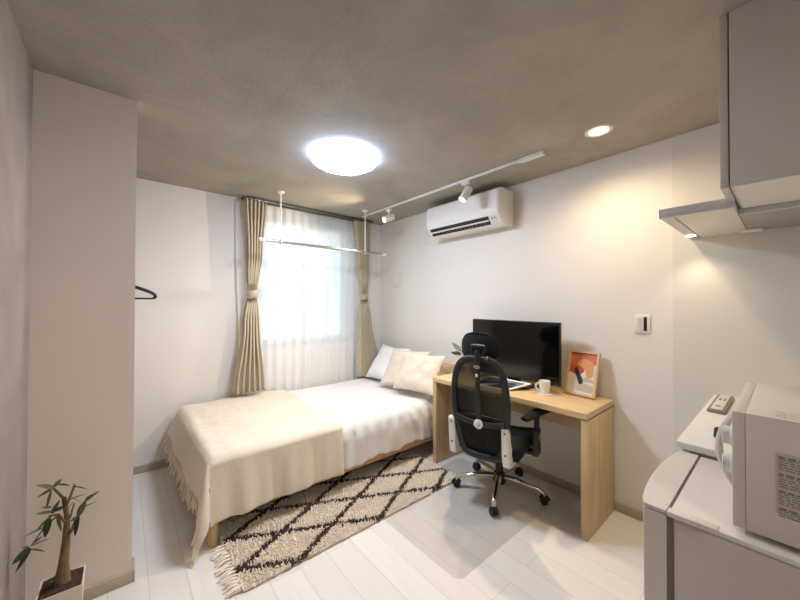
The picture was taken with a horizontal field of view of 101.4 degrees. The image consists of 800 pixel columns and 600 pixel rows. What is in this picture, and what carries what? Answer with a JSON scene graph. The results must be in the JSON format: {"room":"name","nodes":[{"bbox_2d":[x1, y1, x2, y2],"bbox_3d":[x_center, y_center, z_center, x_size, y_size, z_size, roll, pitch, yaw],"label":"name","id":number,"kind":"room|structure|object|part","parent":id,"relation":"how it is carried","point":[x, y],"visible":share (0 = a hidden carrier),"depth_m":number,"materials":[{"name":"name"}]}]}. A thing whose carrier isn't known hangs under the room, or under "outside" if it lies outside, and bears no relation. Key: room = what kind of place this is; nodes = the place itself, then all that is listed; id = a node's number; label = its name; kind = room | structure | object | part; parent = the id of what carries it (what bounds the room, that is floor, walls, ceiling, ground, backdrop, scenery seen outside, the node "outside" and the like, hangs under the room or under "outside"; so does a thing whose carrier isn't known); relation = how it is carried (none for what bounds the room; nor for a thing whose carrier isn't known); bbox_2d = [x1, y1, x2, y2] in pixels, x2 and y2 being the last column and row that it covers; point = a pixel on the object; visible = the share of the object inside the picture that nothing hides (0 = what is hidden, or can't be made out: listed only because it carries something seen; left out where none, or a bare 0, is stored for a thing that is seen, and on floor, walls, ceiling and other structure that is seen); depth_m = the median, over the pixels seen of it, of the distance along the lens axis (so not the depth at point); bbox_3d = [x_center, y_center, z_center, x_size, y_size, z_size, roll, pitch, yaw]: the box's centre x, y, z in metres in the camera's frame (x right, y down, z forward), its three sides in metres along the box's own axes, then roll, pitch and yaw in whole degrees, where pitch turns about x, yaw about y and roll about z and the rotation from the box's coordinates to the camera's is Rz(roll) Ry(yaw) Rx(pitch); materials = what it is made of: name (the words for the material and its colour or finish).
{"room":"studio apartment","nodes":[
{"label":"studio apartment","id":0,"kind":"room"},
{"bbox_2d":[0,0,32,599],"bbox_3d":[-0.842,0.188,0.432,0.100,2.428,5.150,1,-1,-40],"label":"wall","id":1,"kind":"structure","parent":0,"point":[16,69],"depth_m":1.22,"materials":[{"name":"paint"}]},
{"bbox_2d":[25,69,136,599],"bbox_3d":[-1.514,0.199,1.582,0.358,2.428,0.100,1,-1,-40],"label":"wall partition","id":2,"kind":"structure","parent":0,"point":[83,237],"depth_m":1.54,"materials":[{"name":"beige paint"}]},
{"bbox_2d":[83,557,134,599],"bbox_3d":[-1.509,1.383,1.569,0.370,0.060,0.112,1,-1,-40],"label":"baseboard","id":3,"kind":"structure","parent":2,"relation":"attached to","point":[99,589],"depth_m":1.59,"materials":[{"name":"beige wood"}]},
{"bbox_2d":[133,178,380,466],"bbox_3d":[-1.411,0.219,3.421,3.088,2.428,0.150,1,-1,-40],"label":"wall","id":4,"kind":"structure","parent":0,"point":[186,342],"depth_m":2.89,"materials":[{"name":"white paint"}]},
{"bbox_2d":[133,459,172,474],"bbox_3d":[-1.228,1.404,3.459,2.512,0.060,0.012,1,-1,-40],"label":"baseboard","id":5,"kind":"structure","parent":4,"relation":"attached to","point":[159,464],"depth_m":2.73,"materials":[{"name":"beige"}]},
{"bbox_2d":[92,440,643,599],"bbox_3d":[0.279,1.466,1.402,3.088,0.100,5.400,1,-1,-40],"label":"floor","id":6,"kind":"structure","parent":0,"point":[446,544],"depth_m":1.84,"materials":[{"name":"white wood"}]},
{"bbox_2d":[12,479,98,599],"bbox_3d":[-1.341,1.054,1.287,0.236,0.712,0.128,1,-1,-40],"label":"bonsai plant","id":7,"kind":"object","parent":6,"relation":"on","point":[67,584],"visible":1,"depth_m":1.28,"materials":[{"name":"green plant"}]},
{"bbox_3d":[-1.334,1.263,1.291,0.128,0.295,0.128,1,-1,-40],"label":"planter","id":8,"kind":"part","parent":7,"relation":"part of","materials":[{"name":"beige ceramic"}]},
{"bbox_2d":[194,449,455,598],"bbox_3d":[-0.559,1.406,2.531,1.698,0.033,1.236,1,-1,-40],"label":"rug","id":9,"kind":"object","parent":6,"relation":"on","point":[261,543],"visible":0.55,"depth_m":2.11,"materials":[{"name":"beige carpet"}]},
{"bbox_2d":[207,362,454,547],"bbox_3d":[-0.664,1.031,3.038,2.171,0.800,1.258,1,-1,-40],"label":"bed","id":10,"kind":"object","parent":6,"relation":"on","point":[212,534],"visible":0.1,"depth_m":2.66,"materials":[{"name":"brown wood"}]},
{"bbox_3d":[-1.085,1.352,1.896,0.060,0.131,0.060,1,-1,-40],"label":"leg","id":11,"kind":"part","parent":10,"relation":"part of","materials":[{"name":"brown wood"}]},
{"bbox_3d":[-0.291,1.254,2.570,2.125,0.083,0.028,1,-1,-40],"label":"rail","id":12,"kind":"part","parent":10,"relation":"part of","materials":[{"name":"brown wood"}]},
{"bbox_2d":[288,377,432,468],"bbox_3d":[-0.669,1.095,3.012,2.099,0.345,1.268,1,-1,-40],"label":"mattress","id":13,"kind":"object","parent":10,"relation":"on","point":[375,419],"visible":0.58,"depth_m":2.85,"materials":[{"name":"white fabric"}]},
{"bbox_2d":[162,389,343,567],"bbox_3d":[-1.168,1.158,2.529,1.042,0.525,1.358,1,-1,-40],"label":"throw blanket","id":14,"kind":"object","parent":13,"relation":"on","point":[230,456],"visible":1,"depth_m":2.19,"materials":[{"name":"beige fabric"}]},
{"bbox_2d":[365,344,410,379],"bbox_3d":[-0.144,0.728,3.779,0.277,0.365,0.524,1,-1,-40],"label":"pillow","id":15,"kind":"object","parent":13,"relation":"on","point":[377,369],"visible":0.52,"depth_m":3.78,"materials":[{"name":"white fabric"}]},
{"bbox_2d":[379,348,429,391],"bbox_3d":[0.046,0.719,3.446,0.507,0.378,0.253,0,-1,39],"label":"cushion","id":16,"kind":"object","parent":13,"relation":"on","point":[394,365],"visible":0.44,"depth_m":3.47,"materials":[{"name":"beige fabric"}]},
{"bbox_2d":[393,352,444,395],"bbox_3d":[0.180,0.705,3.191,0.481,0.342,0.223,0,-1,38],"label":"cushion","id":17,"kind":"object","parent":13,"relation":"on","point":[417,372],"visible":0.96,"depth_m":3.14,"materials":[{"name":"beige fabric"}]},
{"bbox_3d":[0.150,1.041,3.731,0.033,0.800,1.250,1,-1,-40],"label":"headboard","id":18,"kind":"part","parent":10,"relation":"part of","materials":[{"name":"brown wood"}]},
{"bbox_2d":[433,373,614,541],"bbox_3d":[0.873,1.054,2.560,0.473,0.752,1.262,1,-1,-40],"label":"desk","id":19,"kind":"object","parent":6,"relation":"on","point":[594,418],"visible":0.66,"depth_m":2.14,"materials":[{"name":"brown wood"}]},
{"bbox_3d":[0.480,1.081,3.029,0.461,0.706,0.038,1,-1,-40],"label":"panel leg","id":20,"kind":"part","parent":19,"relation":"part of","materials":[{"name":"brown wood"}]},
{"bbox_2d":[451,343,463,355],"bbox_3d":[0.601,0.536,3.089,0.121,0.294,0.293,1,-1,-40],"label":"potted plant","id":21,"kind":"object","parent":19,"relation":"on","point":[455,346],"visible":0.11,"depth_m":3.14,"materials":[{"name":"green plant"}]},
{"bbox_2d":[473,319,561,389],"bbox_3d":[0.910,0.422,2.644,0.180,0.514,0.766,1,-1,-40],"label":"monitor","id":22,"kind":"object","parent":19,"relation":"on","point":[531,351],"visible":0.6,"depth_m":2.52,"materials":[{"name":"black plastic"}]},
{"bbox_2d":[507,379,531,390],"bbox_3d":[0.779,0.653,2.540,0.222,0.050,0.395,1,-1,-40],"label":"magazine","id":23,"kind":"object","parent":19,"relation":"on","point":[513,384],"visible":0.31,"depth_m":2.48,"materials":[{"name":"white paper"}]},
{"bbox_2d":[507,380,523,387],"bbox_3d":[0.770,0.649,2.546,0.171,0.033,0.349,1,-1,-40],"label":"print","id":24,"kind":"object","parent":23,"relation":"attached to","point":[511,383],"depth_m":2.49},
{"bbox_2d":[537,391,552,395],"bbox_3d":[1.042,0.673,2.360,0.104,0.007,0.104,1,-1,-40],"label":"coaster","id":25,"kind":"object","parent":19,"relation":"on","point":[538,392],"visible":0.75,"depth_m":2.33,"materials":[{"name":"white ceramic"}]},
{"bbox_2d":[535,379,550,393],"bbox_3d":[1.036,0.625,2.368,0.080,0.088,0.098,1,-1,-40],"label":"coffee cup","id":26,"kind":"object","parent":25,"relation":"on","point":[544,385],"visible":1,"depth_m":2.33,"materials":[{"name":"white ceramic"}]},
{"bbox_3d":[1.016,0.825,2.682,0.018,0.213,1.184,1,-1,-40],"label":"modesty panel","id":27,"kind":"part","parent":19,"relation":"part of","materials":[{"name":"brown wood"}]},
{"bbox_2d":[564,350,600,398],"bbox_3d":[1.293,0.520,2.327,0.103,0.307,0.211,1,-1,-34],"label":"picture frame","id":28,"kind":"object","parent":19,"relation":"on","point":[582,373],"visible":1,"depth_m":2.32,"materials":[{"name":"brown wood"}]},
{"bbox_3d":[1.270,1.073,2.094,0.461,0.706,0.038,1,-1,-40],"label":"panel leg","id":29,"kind":"part","parent":19,"relation":"part of","materials":[{"name":"brown wood"}]},
{"bbox_2d":[676,394,738,460],"bbox_3d":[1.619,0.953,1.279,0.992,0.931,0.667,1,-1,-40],"label":"countertop","id":30,"kind":"structure","parent":6,"relation":"on","point":[698,438],"depth_m":1.27,"materials":[{"name":"white laminate"}]},
{"bbox_3d":[1.217,0.505,1.241,0.044,0.038,0.044,1,-1,-40],"label":"counter knob","id":31,"kind":"part","parent":30,"relation":"part of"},
{"bbox_2d":[707,394,733,414],"bbox_3d":[1.618,0.520,1.650,0.390,0.020,0.064,1,-1,-40],"label":"power outlet","id":32,"kind":"object","parent":30,"relation":"on","point":[720,404],"visible":1,"depth_m":1.60,"materials":[{"name":"grey plastic"}]},
{"bbox_3d":[1.618,0.512,1.650,0.360,0.002,0.040,1,-1,-40],"label":"plate","id":33,"kind":"part","parent":32,"relation":"part of","materials":[{"name":"beige plastic"}]},
{"bbox_2d":[643,451,799,599],"bbox_3d":[1.015,0.980,0.837,0.489,0.865,0.580,1,-1,-40],"label":"refrigerator","id":34,"kind":"object","parent":6,"relation":"on","point":[693,549],"visible":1,"depth_m":0.83,"materials":[{"name":"beige metal"}]},
{"bbox_3d":[0.854,0.967,1.032,0.480,0.814,0.071,1,-1,-40],"label":"door","id":35,"kind":"part","parent":34,"relation":"part of","materials":[{"name":"white metal"}]},
{"bbox_2d":[715,382,799,548],"bbox_3d":[1.068,0.407,0.807,0.464,0.285,0.400,1,-1,-40],"label":"microwave","id":36,"kind":"object","parent":34,"relation":"on","point":[762,469],"visible":1,"depth_m":0.75,"materials":[{"name":"beige plastic"}]},
{"bbox_3d":[0.868,0.390,0.865,0.020,0.211,0.053,1,-1,-40],"label":"handle","id":37,"kind":"part","parent":36,"relation":"part of","materials":[{"name":"beige plastic"}]},
{"bbox_3d":[0.974,0.401,0.920,0.462,0.271,0.022,1,-1,-40],"label":"panel","id":38,"kind":"part","parent":36,"relation":"part of","materials":[{"name":"beige plastic"}]},
{"bbox_2d":[776,411,799,419],"bbox_3d":[0.933,0.263,0.686,0.056,0.001,0.193,1,-1,-40],"label":"print","id":39,"kind":"object","parent":36,"relation":"on","point":[779,414],"depth_m":0.75,"materials":[{"name":"beige"}]},
{"bbox_2d":[778,456,799,521],"bbox_3d":[0.878,0.409,0.672,0.001,0.131,0.133,1,-1,-40],"label":"print","id":40,"kind":"object","parent":36,"relation":"attached to","point":[788,466],"depth_m":0.71,"materials":[{"name":"brown"}]},
{"bbox_3d":[0.423,1.425,2.315,1.060,0.002,0.860,1,-1,-40],"label":"chair mat","id":41,"kind":"object","parent":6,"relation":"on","visible":0},
{"bbox_2d":[448,332,551,516],"bbox_3d":[0.693,0.822,2.455,0.784,1.207,0.790,1,-1,-40],"label":"office chair","id":42,"kind":"object","parent":41,"relation":"on","point":[479,383],"visible":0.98,"depth_m":2.17,"materials":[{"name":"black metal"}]},
{"bbox_3d":[0.566,1.328,2.476,0.295,0.090,0.050,0,-1,12],"label":"leg","id":43,"kind":"part","parent":42,"relation":"part of","materials":[{"name":"silver metal"}]},
{"bbox_3d":[0.498,0.809,2.131,0.038,0.038,0.015,0,-1,37],"label":"adjuster knob","id":44,"kind":"part","parent":42,"relation":"part of","materials":[{"name":"beige plastic"}]},
{"bbox_3d":[0.542,0.891,2.179,0.348,0.252,0.063,0,-1,37],"label":"panel","id":45,"kind":"part","parent":42,"relation":"part of","materials":[{"name":"black fabric"}]},
{"bbox_3d":[0.531,0.712,2.165,0.413,0.706,0.091,0,-1,37],"label":"frame","id":46,"kind":"part","parent":42,"relation":"part of","materials":[{"name":"black plastic"}]},
{"bbox_3d":[0.688,1.330,2.618,0.050,0.090,0.315,0,-1,-16],"label":"leg","id":47,"kind":"part","parent":42,"relation":"part of","materials":[{"name":"silver metal"}]},
{"bbox_3d":[0.670,1.327,2.283,0.050,0.090,0.282,0,-1,24],"label":"leg","id":48,"kind":"part","parent":42,"relation":"part of","materials":[{"name":"silver metal"}]},
{"bbox_3d":[0.870,1.330,2.566,0.307,0.090,0.050,1,-1,-44],"label":"leg","id":49,"kind":"part","parent":42,"relation":"part of","materials":[{"name":"silver metal"}]},
{"bbox_3d":[0.704,0.987,2.394,0.490,0.097,0.480,0,-1,37],"label":"seat","id":50,"kind":"part","parent":42,"relation":"part of","materials":[{"name":"black fabric"}]},
{"bbox_3d":[0.893,1.328,2.356,0.292,0.090,0.050,0,-1,28],"label":"leg","id":51,"kind":"part","parent":42,"relation":"part of","materials":[{"name":"silver metal"}]},
{"bbox_3d":[0.893,0.954,2.225,0.105,0.175,0.085,0,-1,37],"label":"arm post","id":52,"kind":"part","parent":42,"relation":"part of","materials":[{"name":"black plastic"}]},
{"bbox_2d":[7,0,752,224],"bbox_3d":[0.287,-1.072,1.429,3.088,0.120,5.400,1,-1,-40],"label":"ceiling","id":53,"kind":"structure","parent":0,"point":[235,98],"depth_m":1.50,"materials":[{"name":"concrete"}]},
{"bbox_2d":[242,196,372,222],"bbox_3d":[-0.949,-0.977,3.637,1.495,0.030,0.130,1,-1,-40],"label":"rail","id":54,"kind":"object","parent":53,"relation":"attached to","point":[272,203],"visible":0.73,"depth_m":3.54,"materials":[{"name":"grey metal"}]},
{"bbox_2d":[233,198,266,394],"bbox_3d":[-1.424,-0.048,3.124,0.297,1.836,0.110,1,-1,-40],"label":"curtain","id":55,"kind":"object","parent":54,"relation":"hanging from","point":[249,371],"visible":0.98,"depth_m":3.13,"materials":[{"name":"beige fabric"}]},
{"bbox_2d":[236,200,367,396],"bbox_3d":[-0.989,0.020,3.631,1.540,1.953,0.039,1,-1,-40],"label":"sheer curtain","id":56,"kind":"object","parent":54,"relation":"hanging from","point":[308,299],"visible":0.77,"depth_m":3.57,"materials":[{"name":"white fabric"}]},
{"bbox_2d":[353,220,377,376],"bbox_3d":[-0.396,-0.021,3.994,0.354,1.866,0.109,1,-1,-40],"label":"curtain","id":57,"kind":"object","parent":54,"relation":"hanging from","point":[367,351],"visible":0.95,"depth_m":3.95,"materials":[{"name":"beige fabric"}]},
{"bbox_2d":[258,190,385,255],"bbox_3d":[-0.708,-0.749,3.348,1.415,0.490,0.068,1,-1,-40],"label":"rod","id":58,"kind":"object","parent":53,"relation":"hanging from","point":[280,192],"visible":1,"depth_m":3.19,"materials":[{"name":"white metal"}]},
{"bbox_3d":[-0.703,-0.531,3.351,1.320,0.028,0.028,1,-1,-40],"label":"rod","id":59,"kind":"part","parent":58,"relation":"part of","materials":[{"name":"silver metal"}]},
{"bbox_2d":[311,142,376,174],"bbox_3d":[-0.387,-0.966,2.286,0.454,0.078,0.454,1,-1,-40],"label":"ceiling light","id":60,"kind":"object","parent":53,"relation":"attached to","point":[342,158],"visible":1,"depth_m":2.18,"materials":[{"name":"white plastic"}]},
{"bbox_2d":[362,150,545,217],"bbox_3d":[0.268,-0.983,3.029,0.044,0.024,2.170,1,-1,-40],"label":"track rail","id":61,"kind":"object","parent":53,"relation":"attached to","point":[541,153],"visible":1,"depth_m":2.63,"materials":[{"name":"white plastic"}]},
{"bbox_2d":[382,208,394,222],"bbox_3d":[-0.120,-0.891,3.486,0.142,0.156,0.072,1,-1,-34],"label":"spotlight","id":62,"kind":"object","parent":61,"relation":"hanging from","point":[390,217],"visible":1,"depth_m":3.46,"materials":[{"name":"white plastic"}]},
{"bbox_2d":[458,181,472,202],"bbox_3d":[0.541,-0.890,2.702,0.122,0.171,0.074,0,-1,-27],"label":"spotlight","id":63,"kind":"object","parent":61,"relation":"hanging from","point":[466,192],"visible":1,"depth_m":2.68,"materials":[{"name":"white plastic"}]},
{"bbox_2d":[584,124,612,137],"bbox_3d":[1.177,-1.000,1.942,0.146,0.007,0.146,1,-1,-40],"label":"recessed light","id":64,"kind":"object","parent":53,"relation":"in","point":[599,130],"visible":1,"depth_m":1.93,"materials":[{"name":"white plastic"}]},
{"bbox_2d":[380,138,673,511],"bbox_3d":[1.440,0.216,2.360,0.100,2.428,5.150,1,-1,-40],"label":"wall","id":65,"kind":"structure","parent":0,"point":[587,249],"depth_m":2.43,"materials":[{"name":"white paint"}]},
{"bbox_2d":[427,187,512,239],"bbox_3d":[0.625,-0.785,3.074,0.240,0.304,0.830,1,-1,-40],"label":"air conditioner","id":66,"kind":"object","parent":65,"relation":"attached to","point":[492,209],"visible":0.99,"depth_m":2.91,"materials":[{"name":"white plastic"}]},
{"bbox_2d":[430,216,490,236],"bbox_3d":[0.542,-0.678,3.052,0.057,0.065,0.685,1,-1,-40],"label":"outlet","id":67,"kind":"object","parent":66,"relation":"attached to","point":[473,222],"depth_m":3.02,"materials":[{"name":"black plastic"}]},
{"bbox_3d":[0.543,-0.835,3.010,0.032,0.198,0.814,1,-1,-40],"label":"panel","id":68,"kind":"part","parent":66,"relation":"part of","materials":[{"name":"white plastic"}]},
{"bbox_2d":[516,462,642,521],"bbox_3d":[0.699,1.406,3.135,0.012,0.060,2.992,1,-1,-40],"label":"baseboard","id":69,"kind":"structure","parent":65,"relation":"attached to","point":[629,511],"depth_m":2.46,"materials":[{"name":"beige wood"}]},
{"bbox_2d":[635,314,650,333],"bbox_3d":[1.570,0.154,2.120,0.012,0.122,0.082,1,-1,-40],"label":"light switch","id":70,"kind":"object","parent":65,"relation":"attached to","point":[642,321],"visible":1,"depth_m":2.12,"materials":[{"name":"white plastic"}]},
{"bbox_2d":[659,198,799,238],"bbox_3d":[1.693,-0.384,1.423,0.718,0.047,0.764,1,-1,-40],"label":"range hood","id":71,"kind":"object","parent":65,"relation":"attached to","point":[721,216],"visible":0.99,"depth_m":1.48,"materials":[{"name":"grey paint"}]},
{"bbox_3d":[1.547,-0.372,1.611,0.694,0.010,0.187,1,-1,-40],"label":"baffle plate","id":72,"kind":"part","parent":71,"relation":"part of","materials":[{"name":"beige"}]},
{"bbox_2d":[672,123,799,452],"bbox_3d":[1.947,0.210,1.678,0.006,2.428,0.855,1,-1,-40],"label":"wall","id":73,"kind":"structure","parent":65,"relation":"attached to","point":[736,297],"depth_m":1.84,"materials":[{"name":"white paint"}]},
{"bbox_2d":[719,0,799,207],"bbox_3d":[1.676,-0.700,1.266,0.952,0.618,0.542,1,-1,-40],"label":"upper cabinet","id":74,"kind":"object","parent":73,"relation":"attached to","point":[759,43],"visible":0.8,"depth_m":1.10,"materials":[{"name":"grey laminate"}]},
{"bbox_3d":[1.314,-0.700,1.302,0.445,0.615,0.021,1,-1,-40],"label":"door","id":75,"kind":"part","parent":74,"relation":"part of","materials":[{"name":"grey laminate"}]},
{"bbox_3d":[1.472,-0.395,1.077,0.396,0.003,0.500,1,-1,-40],"label":"panel","id":76,"kind":"part","parent":74,"relation":"part of","materials":[{"name":"white laminate"}]},
{"bbox_3d":[-1.884,-0.199,2.133,0.025,0.025,1.211,1,-1,-40],"label":"rail","id":77,"kind":"object","parent":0,"visible":0},
{"bbox_2d":[135,285,156,298],"bbox_3d":[-1.791,-0.114,2.022,0.477,0.216,0.021,1,-1,-40],"label":"clothes hanger","id":78,"kind":"object","parent":77,"relation":"hanging from","point":[136,287],"visible":0.18,"depth_m":2.13,"materials":[{"name":"black plastic"}]}
]}

